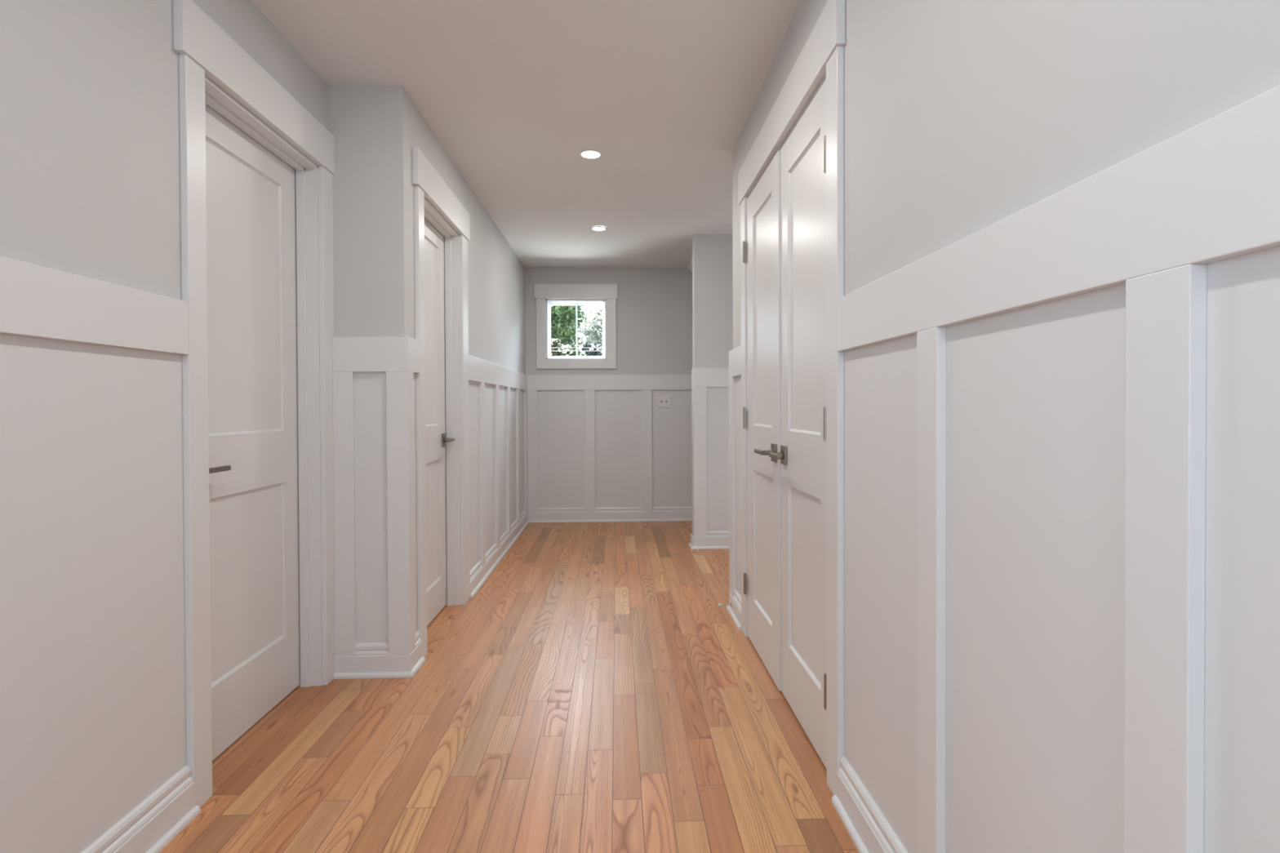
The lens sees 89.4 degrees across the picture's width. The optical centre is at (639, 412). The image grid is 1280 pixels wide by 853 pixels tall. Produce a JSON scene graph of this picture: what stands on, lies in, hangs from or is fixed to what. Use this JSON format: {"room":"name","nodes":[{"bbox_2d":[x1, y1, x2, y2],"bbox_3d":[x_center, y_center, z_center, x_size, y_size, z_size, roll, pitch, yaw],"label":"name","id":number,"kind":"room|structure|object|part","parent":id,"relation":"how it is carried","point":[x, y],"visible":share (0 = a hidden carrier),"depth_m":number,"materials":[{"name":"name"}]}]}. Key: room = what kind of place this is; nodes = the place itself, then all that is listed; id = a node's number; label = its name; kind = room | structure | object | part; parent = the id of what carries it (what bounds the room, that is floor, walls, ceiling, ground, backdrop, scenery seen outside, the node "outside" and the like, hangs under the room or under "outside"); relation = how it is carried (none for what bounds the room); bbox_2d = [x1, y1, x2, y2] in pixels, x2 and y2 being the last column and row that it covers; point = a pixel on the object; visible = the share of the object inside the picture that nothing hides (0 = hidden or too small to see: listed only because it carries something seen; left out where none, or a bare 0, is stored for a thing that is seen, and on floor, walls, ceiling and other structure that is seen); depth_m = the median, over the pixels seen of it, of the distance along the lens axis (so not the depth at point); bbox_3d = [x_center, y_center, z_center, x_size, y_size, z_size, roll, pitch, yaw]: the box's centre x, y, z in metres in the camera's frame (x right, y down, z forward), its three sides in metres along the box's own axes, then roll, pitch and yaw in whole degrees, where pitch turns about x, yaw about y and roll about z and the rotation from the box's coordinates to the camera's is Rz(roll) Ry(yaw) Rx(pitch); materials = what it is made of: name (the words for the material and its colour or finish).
{"room":"home hallway","nodes":[
{"label":"home hallway","id":0,"kind":"room"},
{"bbox_2d":[0,0,328,852],"bbox_3d":[-1.230,-0.175,-0.004,0.120,2.560,5.283,0,1,-2],"label":"wall","id":1,"kind":"structure","parent":0,"point":[93,677],"depth_m":1.44,"materials":[{"name":"white paint"}]},
{"bbox_2d":[0,256,188,354],"bbox_3d":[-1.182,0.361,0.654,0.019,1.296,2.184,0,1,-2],"label":"chair rail","id":2,"kind":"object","parent":1,"relation":"attached to","point":[37,301],"depth_m":1.40,"materials":[{"name":"white paint"}]},
{"bbox_2d":[80,764,200,852],"bbox_3d":[-1.172,1.031,0.664,0.034,0.133,2.190,0,1,-2],"label":"baseboard","id":3,"kind":"structure","parent":1,"relation":"attached to","point":[156,821],"depth_m":1.61,"materials":[{"name":"white paint"}]},
{"bbox_3d":[-1.162,1.088,0.665,0.012,0.020,2.190,0,1,-2],"label":"shoe molding","id":4,"kind":"part","parent":3,"relation":"part of","materials":[{"name":"white paint"}]},
{"bbox_2d":[204,103,300,760],"bbox_3d":[-1.319,0.062,2.185,0.093,2.021,0.714,0,1,-2],"label":"door","id":5,"kind":"structure","parent":1,"relation":"in","point":[251,201],"depth_m":2.23,"materials":[{"name":"white paint"}]},
{"bbox_3d":[-1.288,0.171,1.940,0.049,0.030,0.125,0,1,-2],"label":"lever","id":6,"kind":"part","parent":5,"relation":"part of","materials":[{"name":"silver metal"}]},
{"bbox_2d":[173,0,335,807],"bbox_3d":[-1.295,-0.018,2.179,0.146,2.202,0.919,0,1,-2],"label":"door frame","id":7,"kind":"structure","parent":1,"relation":"attached to","point":[203,48],"depth_m":2.05,"materials":[{"name":"white paint"}]},
{"bbox_3d":[-1.224,0.063,1.784,0.019,2.048,0.081,0,1,-2],"label":"casing","id":8,"kind":"part","parent":7,"relation":"part of","materials":[{"name":"white paint"}]},
{"bbox_3d":[-1.239,-1.042,2.170,0.026,0.154,0.919,0,1,-2],"label":"head casing","id":9,"kind":"part","parent":7,"relation":"part of","materials":[{"name":"white paint"}]},
{"bbox_3d":[-1.253,0.055,2.595,0.019,2.048,0.091,0,1,-2],"label":"casing","id":10,"kind":"part","parent":7,"relation":"part of","materials":[{"name":"white paint"}]},
{"bbox_2d":[327,84,416,643],"bbox_3d":[-1.116,-0.203,2.703,0.302,2.560,0.120,0,1,-2],"label":"wall","id":11,"kind":"structure","parent":0,"point":[371,126],"depth_m":2.64,"materials":[{"name":"white paint"}]},
{"bbox_2d":[332,337,411,655],"bbox_3d":[-1.093,0.341,2.640,0.302,1.296,0.019,0,1,-2],"label":"wainscot","id":12,"kind":"structure","parent":11,"relation":"attached to","point":[350,355],"depth_m":2.63,"materials":[{"name":"white paint"}]},
{"bbox_3d":[-1.095,-0.237,2.634,0.302,0.141,0.019,0,1,-2],"label":"chair rail","id":13,"kind":"part","parent":12,"relation":"part of","materials":[{"name":"white paint"}]},
{"bbox_2d":[333,642,413,679],"bbox_3d":[-1.082,1.011,2.639,0.316,0.133,0.034,0,1,-2],"label":"baseboard","id":14,"kind":"structure","parent":11,"relation":"attached to","point":[371,660],"depth_m":2.63,"materials":[{"name":"white paint"}]},
{"bbox_3d":[-1.082,1.068,2.630,0.316,0.020,0.012,0,1,-2],"label":"shoe molding","id":15,"kind":"part","parent":14,"relation":"part of","materials":[{"name":"white paint"}]},
{"bbox_2d":[412,101,525,631],"bbox_3d":[-1.088,-0.221,4.455,0.120,2.560,3.379,0,1,-2],"label":"wall","id":16,"kind":"structure","parent":0,"point":[495,273],"depth_m":4.37,"materials":[{"name":"white paint"}]},
{"bbox_2d":[404,336,419,652],"bbox_3d":[-0.954,0.338,2.724,0.019,1.300,0.139,0,1,-2],"label":"wainscot","id":17,"kind":"structure","parent":16,"relation":"attached to","point":[414,344],"depth_m":2.68,"materials":[{"name":"white paint"}]},
{"bbox_3d":[-0.956,-0.241,2.718,0.019,0.142,0.139,0,1,-2],"label":"chair rail","id":18,"kind":"part","parent":17,"relation":"part of","materials":[{"name":"white paint"}]},
{"bbox_2d":[410,630,425,675],"bbox_3d":[-0.944,1.010,2.721,0.034,0.133,0.159,0,1,-2],"label":"baseboard","id":19,"kind":"structure","parent":16,"relation":"attached to","point":[418,660],"depth_m":2.74,"materials":[{"name":"white paint"}]},
{"bbox_3d":[-0.933,1.066,2.722,0.012,0.020,0.159,0,1,-2],"label":"shoe molding","id":20,"kind":"part","parent":19,"relation":"part of","materials":[{"name":"white paint"}]},
{"bbox_2d":[424,217,454,626],"bbox_3d":[-1.050,0.048,3.224,0.093,2.027,0.697,0,1,-2],"label":"door","id":21,"kind":"structure","parent":16,"relation":"in","point":[437,439],"depth_m":3.40,"materials":[{"name":"white paint"}]},
{"bbox_3d":[-1.037,0.149,3.477,0.049,0.030,0.125,0,1,-2],"label":"lever","id":22,"kind":"part","parent":21,"relation":"part of","materials":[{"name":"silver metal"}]},
{"bbox_2d":[412,146,470,657],"bbox_3d":[-1.031,-0.033,3.248,0.146,2.208,0.965,0,1,-2],"label":"door frame","id":23,"kind":"structure","parent":16,"relation":"attached to","point":[428,183],"depth_m":3.56,"materials":[{"name":"white paint"}]},
{"bbox_3d":[-0.959,0.049,2.831,0.019,2.052,0.080,0,1,-2],"label":"casing","id":24,"kind":"part","parent":23,"relation":"part of","materials":[{"name":"white paint"}]},
{"bbox_3d":[-0.975,-1.059,3.239,0.026,0.156,0.965,0,1,-2],"label":"head casing","id":25,"kind":"part","parent":23,"relation":"part of","materials":[{"name":"white paint"}]},
{"bbox_3d":[-0.988,0.041,3.646,0.019,2.052,0.128,0,1,-2],"label":"casing","id":26,"kind":"part","parent":23,"relation":"part of","materials":[{"name":"white paint"}]},
{"bbox_2d":[468,355,528,567],"bbox_3d":[-1.032,0.310,4.922,0.019,1.310,2.421,0,1,-2],"label":"wainscot","id":27,"kind":"structure","parent":16,"relation":"attached to","point":[482,371],"depth_m":4.62,"materials":[{"name":"white paint"}]},
{"bbox_3d":[-1.035,-0.272,4.916,0.019,0.145,2.421,0,1,-2],"label":"chair rail","id":28,"kind":"part","parent":27,"relation":"part of","materials":[{"name":"white paint"}]},
{"bbox_2d":[470,510,528,598],"bbox_3d":[-1.023,0.988,4.928,0.034,0.133,2.419,0,1,-2],"label":"baseboard","id":29,"kind":"structure","parent":16,"relation":"attached to","point":[479,575],"depth_m":4.47,"materials":[{"name":"white paint"}]},
{"bbox_2d":[159,520,858,852],"bbox_3d":[0.635,1.074,2.385,4.228,0.001,11.500,0,1,-2],"label":"floor","id":30,"kind":"structure","parent":0,"point":[596,693],"depth_m":2.15,"materials":[{"name":"brown wood"}]},
{"bbox_2d":[251,0,800,271],"bbox_3d":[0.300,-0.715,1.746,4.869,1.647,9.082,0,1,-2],"label":"ceiling","id":31,"kind":"structure","parent":0,"point":[513,91],"depth_m":2.73,"materials":[{"name":"white paint"}]},
{"bbox_2d":[578,149,602,159],"bbox_3d":[-0.257,-1.345,3.372,0.124,0.008,0.124,0,1,-2],"label":"recessed light","id":32,"kind":"object","parent":31,"relation":"in","point":[588,153],"visible":1,"depth_m":3.36,"materials":[{"name":"white plastic"}]},
{"bbox_2d":[590,226,607,231],"bbox_3d":[-0.304,-1.355,4.770,0.124,0.008,0.124,0,1,-2],"label":"recessed light","id":33,"kind":"object","parent":31,"relation":"in","point":[594,228],"visible":1,"depth_m":4.76,"materials":[{"name":"white plastic"}]},
{"bbox_2d":[524,267,692,507],"bbox_3d":[0.483,-0.245,6.251,3.387,2.560,0.100,0,1,-2],"label":"wall","id":34,"kind":"structure","parent":0,"point":[654,305],"depth_m":6.18,"materials":[{"name":"white paint"}]},
{"bbox_2d":[533,284,617,368],"bbox_3d":[-0.608,-0.820,6.193,0.787,0.803,0.126,0,1,-2],"label":"window","id":35,"kind":"structure","parent":34,"relation":"in","point":[549,302],"depth_m":6.14,"materials":[{"name":"white paint"}]},
{"bbox_3d":[-0.939,-0.792,6.135,0.088,0.577,0.019,0,1,-2],"label":"casing","id":36,"kind":"part","parent":35,"relation":"part of","materials":[{"name":"white paint"}]},
{"bbox_3d":[-0.608,-1.151,6.140,0.787,0.139,0.026,0,1,-2],"label":"head casing","id":37,"kind":"part","parent":35,"relation":"part of","materials":[{"name":"white paint"}]},
{"bbox_3d":[-0.604,-0.461,6.151,0.755,0.087,0.019,0,1,-2],"label":"sill casing","id":38,"kind":"part","parent":35,"relation":"part of","materials":[{"name":"white paint"}]},
{"bbox_3d":[-0.274,-0.795,6.159,0.092,0.577,0.019,0,1,-2],"label":"casing","id":39,"kind":"part","parent":35,"relation":"part of","materials":[{"name":"white paint"}]},
{"bbox_2d":[527,374,691,513],"bbox_3d":[0.497,0.292,6.197,3.167,1.310,0.019,0,1,-2],"label":"wainscot","id":40,"kind":"structure","parent":34,"relation":"attached to","point":[588,383],"depth_m":6.15,"materials":[{"name":"white paint"}]},
{"bbox_3d":[0.495,-0.291,6.191,3.167,0.144,0.019,0,1,-2],"label":"chair rail","id":41,"kind":"part","parent":40,"relation":"part of","materials":[{"name":"white paint"}]},
{"bbox_2d":[528,506,692,522],"bbox_3d":[0.510,0.969,6.197,3.146,0.133,0.034,0,1,-2],"label":"baseboard","id":42,"kind":"structure","parent":34,"relation":"attached to","point":[615,513],"depth_m":6.17,"materials":[{"name":"white paint"}]},
{"bbox_3d":[0.517,1.026,6.188,3.134,0.020,0.012,0,1,-2],"label":"shoe molding","id":43,"kind":"part","parent":42,"relation":"part of","materials":[{"name":"white paint"}]},
{"bbox_2d":[657,395,670,407],"bbox_3d":[0.231,-0.110,6.183,0.118,0.119,0.020,0,1,-2],"label":"light switch","id":44,"kind":"object","parent":34,"relation":"attached to","point":[664,401],"visible":1,"depth_m":6.19,"materials":[{"name":"white plastic"}]},
{"bbox_2d":[690,234,733,549],"bbox_3d":[1.302,-0.236,5.055,1.836,2.560,0.152,0,1,-2],"label":"wall","id":45,"kind":"structure","parent":0,"point":[712,254],"depth_m":4.98,"materials":[{"name":"white paint"}]},
{"bbox_2d":[688,533,693,547],"bbox_3d":[0.405,1.004,5.052,0.034,0.088,0.118,0,1,-2],"label":"baseboard","id":46,"kind":"structure","parent":45,"relation":"attached to","point":[691,535],"depth_m":5.05,"materials":[{"name":"white paint"}]},
{"bbox_2d":[691,368,693,536],"bbox_3d":[0.415,0.309,5.045,0.009,1.300,0.118,0,1,-2],"label":"wainscot","id":47,"kind":"structure","parent":45,"relation":"attached to","point":[692,426],"depth_m":5.04,"materials":[{"name":"white paint"}]},
{"bbox_3d":[0.413,-0.270,5.040,0.009,0.143,0.118,0,1,-2],"label":"chair rail","id":48,"kind":"part","parent":47,"relation":"part of","materials":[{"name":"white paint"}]},
{"bbox_3d":[1.309,1.035,4.998,1.836,0.020,0.012,0,1,-2],"label":"shoe molding","id":49,"kind":"part","parent":45,"relation":"part of","materials":[{"name":"white paint"}]},
{"bbox_2d":[693,368,728,537],"bbox_3d":[1.318,0.306,5.009,1.811,1.300,0.019,0,1,-2],"label":"wainscot","id":50,"kind":"structure","parent":45,"relation":"attached to","point":[703,378],"depth_m":4.97,"materials":[{"name":"white paint"}]},
{"bbox_3d":[1.316,-0.273,5.003,1.811,0.143,0.019,0,1,-2],"label":"chair rail","id":51,"kind":"part","parent":50,"relation":"part of","materials":[{"name":"white paint"}]},
{"bbox_2d":[732,0,1279,852],"bbox_3d":[0.667,-0.187,0.452,0.120,2.560,6.060,0,1,-2],"label":"wall","id":52,"kind":"structure","parent":0,"point":[962,117],"depth_m":0.97,"materials":[{"name":"white paint"}]},
{"bbox_2d":[717,602,732,607],"bbox_3d":[0.449,1.018,3.421,0.073,0.026,0.026,0,1,-2],"label":"door stop","id":53,"kind":"object","parent":52,"relation":"attached to","point":[718,604],"visible":1,"depth_m":3.42,"materials":[{"name":"silver metal"}]},
{"bbox_2d":[726,589,741,630],"bbox_3d":[0.492,0.998,3.346,0.034,0.133,0.356,0,1,-2],"label":"baseboard","id":54,"kind":"structure","parent":52,"relation":"attached to","point":[735,611],"depth_m":3.30,"materials":[{"name":"white paint"}]},
{"bbox_3d":[0.482,1.055,3.346,0.012,0.020,0.356,0,1,-2],"label":"shoe molding","id":55,"kind":"part","parent":54,"relation":"part of","materials":[{"name":"white paint"}]},
{"bbox_2d":[728,345,741,597],"bbox_3d":[0.497,0.323,3.332,0.019,1.306,0.341,0,1,-2],"label":"wainscot","id":56,"kind":"structure","parent":52,"relation":"attached to","point":[735,355],"depth_m":3.40,"materials":[{"name":"white paint"}]},
{"bbox_3d":[0.495,-0.259,3.326,0.019,0.142,0.341,0,1,-2],"label":"chair rail","id":57,"kind":"part","parent":56,"relation":"part of","materials":[{"name":"white paint"}]},
{"bbox_2d":[742,150,781,690],"bbox_3d":[0.504,0.031,2.764,0.093,2.054,0.617,0,1,-2],"label":"door","id":58,"kind":"structure","parent":52,"relation":"in","point":[763,203],"depth_m":2.72,"materials":[{"name":"white paint"}]},
{"bbox_3d":[0.490,0.155,2.563,0.049,0.030,0.130,0,1,-2],"label":"lever","id":59,"kind":"part","parent":58,"relation":"part of","materials":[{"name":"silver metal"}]},
{"bbox_2d":[737,0,844,795],"bbox_3d":[0.583,-0.047,2.474,0.146,2.240,1.416,0,1,-2],"label":"door frame","id":60,"kind":"structure","parent":52,"relation":"attached to","point":[822,54],"depth_m":1.83,"materials":[{"name":"white paint"}]},
{"bbox_3d":[0.504,0.026,3.107,0.019,2.082,0.102,0,1,-2],"label":"casing","id":61,"kind":"part","parent":60,"relation":"part of","materials":[{"name":"white paint"}]},
{"bbox_3d":[0.519,-1.088,2.461,0.026,0.158,1.416,0,1,-2],"label":"head casing","id":62,"kind":"part","parent":60,"relation":"part of","materials":[{"name":"white paint"}]},
{"bbox_3d":[0.550,0.038,1.825,0.019,2.082,0.096,0,1,-2],"label":"casing","id":63,"kind":"part","parent":60,"relation":"part of","materials":[{"name":"white paint"}]},
{"bbox_2d":[768,79,826,768],"bbox_3d":[0.534,0.037,2.159,0.093,2.054,0.586,0,1,-2],"label":"door","id":64,"kind":"structure","parent":52,"relation":"in","point":[802,455],"depth_m":2.17,"materials":[{"name":"white paint"}]},
{"bbox_3d":[0.506,0.157,2.346,0.049,0.030,0.130,0,1,-2],"label":"lever","id":65,"kind":"part","parent":64,"relation":"part of","materials":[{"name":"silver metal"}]},
{"bbox_2d":[831,755,907,852],"bbox_3d":[0.626,1.035,-0.385,0.034,0.133,4.365,0,1,-2],"label":"baseboard","id":66,"kind":"structure","parent":52,"relation":"attached to","point":[868,829],"depth_m":1.61,"materials":[{"name":"white paint"}]},
{"bbox_3d":[0.615,1.092,-0.385,0.012,0.020,4.365,0,1,-2],"label":"shoe molding","id":67,"kind":"part","parent":66,"relation":"part of","materials":[{"name":"white paint"}]},
{"bbox_2d":[837,84,1279,852],"bbox_3d":[0.631,0.362,-0.397,0.019,1.302,4.355,0,1,-2],"label":"wainscot","id":68,"kind":"structure","parent":52,"relation":"attached to","point":[1151,222],"depth_m":0.74,"materials":[{"name":"white paint"}]},
{"bbox_3d":[0.628,-0.218,-0.403,0.019,0.143,4.355,0,1,-2],"label":"chair rail","id":69,"kind":"part","parent":68,"relation":"part of","materials":[{"name":"white paint"}]},
{"label":"outside","id":70,"kind":"structure","parent":0,"visible":0},
{"bbox_3d":[-2.260,3.865,63.752,120.000,0.200,112.500,0,1,-2],"label":"ground","id":71,"kind":"structure","parent":70,"visible":0},
{"bbox_2d":[551,338,585,355],"bbox_3d":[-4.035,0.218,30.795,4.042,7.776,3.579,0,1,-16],"label":"shrub","id":72,"kind":"object","parent":71,"relation":"on","point":[555,343],"visible":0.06,"depth_m":30.40,"materials":[{"name":"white plant"}]},
{"bbox_2d":[551,305,587,347],"bbox_3d":[-5.818,-2.360,37.870,5.621,12.803,4.033,0,1,-2],"label":"leafy tree","id":73,"kind":"object","parent":71,"relation":"on","point":[562,317],"visible":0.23,"depth_m":37.14,"materials":[{"name":"green plant"}]},
{"bbox_2d":[555,347,602,351],"bbox_3d":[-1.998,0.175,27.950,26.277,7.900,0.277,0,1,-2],"label":"fence","id":74,"kind":"object","parent":71,"relation":"on","point":[555,348],"visible":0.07,"depth_m":27.90,"materials":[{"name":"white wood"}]},
{"bbox_2d":[577,305,602,350],"bbox_3d":[-1.999,-2.046,43.539,5.017,12.031,3.006,0,1,-2],"label":"tree","id":75,"kind":"object","parent":71,"relation":"on","point":[594,333],"visible":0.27,"depth_m":42.94,"materials":[{"name":"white plant"}]},
{"bbox_2d":[581,341,602,355],"bbox_3d":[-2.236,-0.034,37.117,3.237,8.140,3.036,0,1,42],"label":"shrub","id":76,"kind":"object","parent":71,"relation":"on","point":[595,344],"visible":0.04,"depth_m":36.72,"materials":[{"name":"green plant"}]}
]}

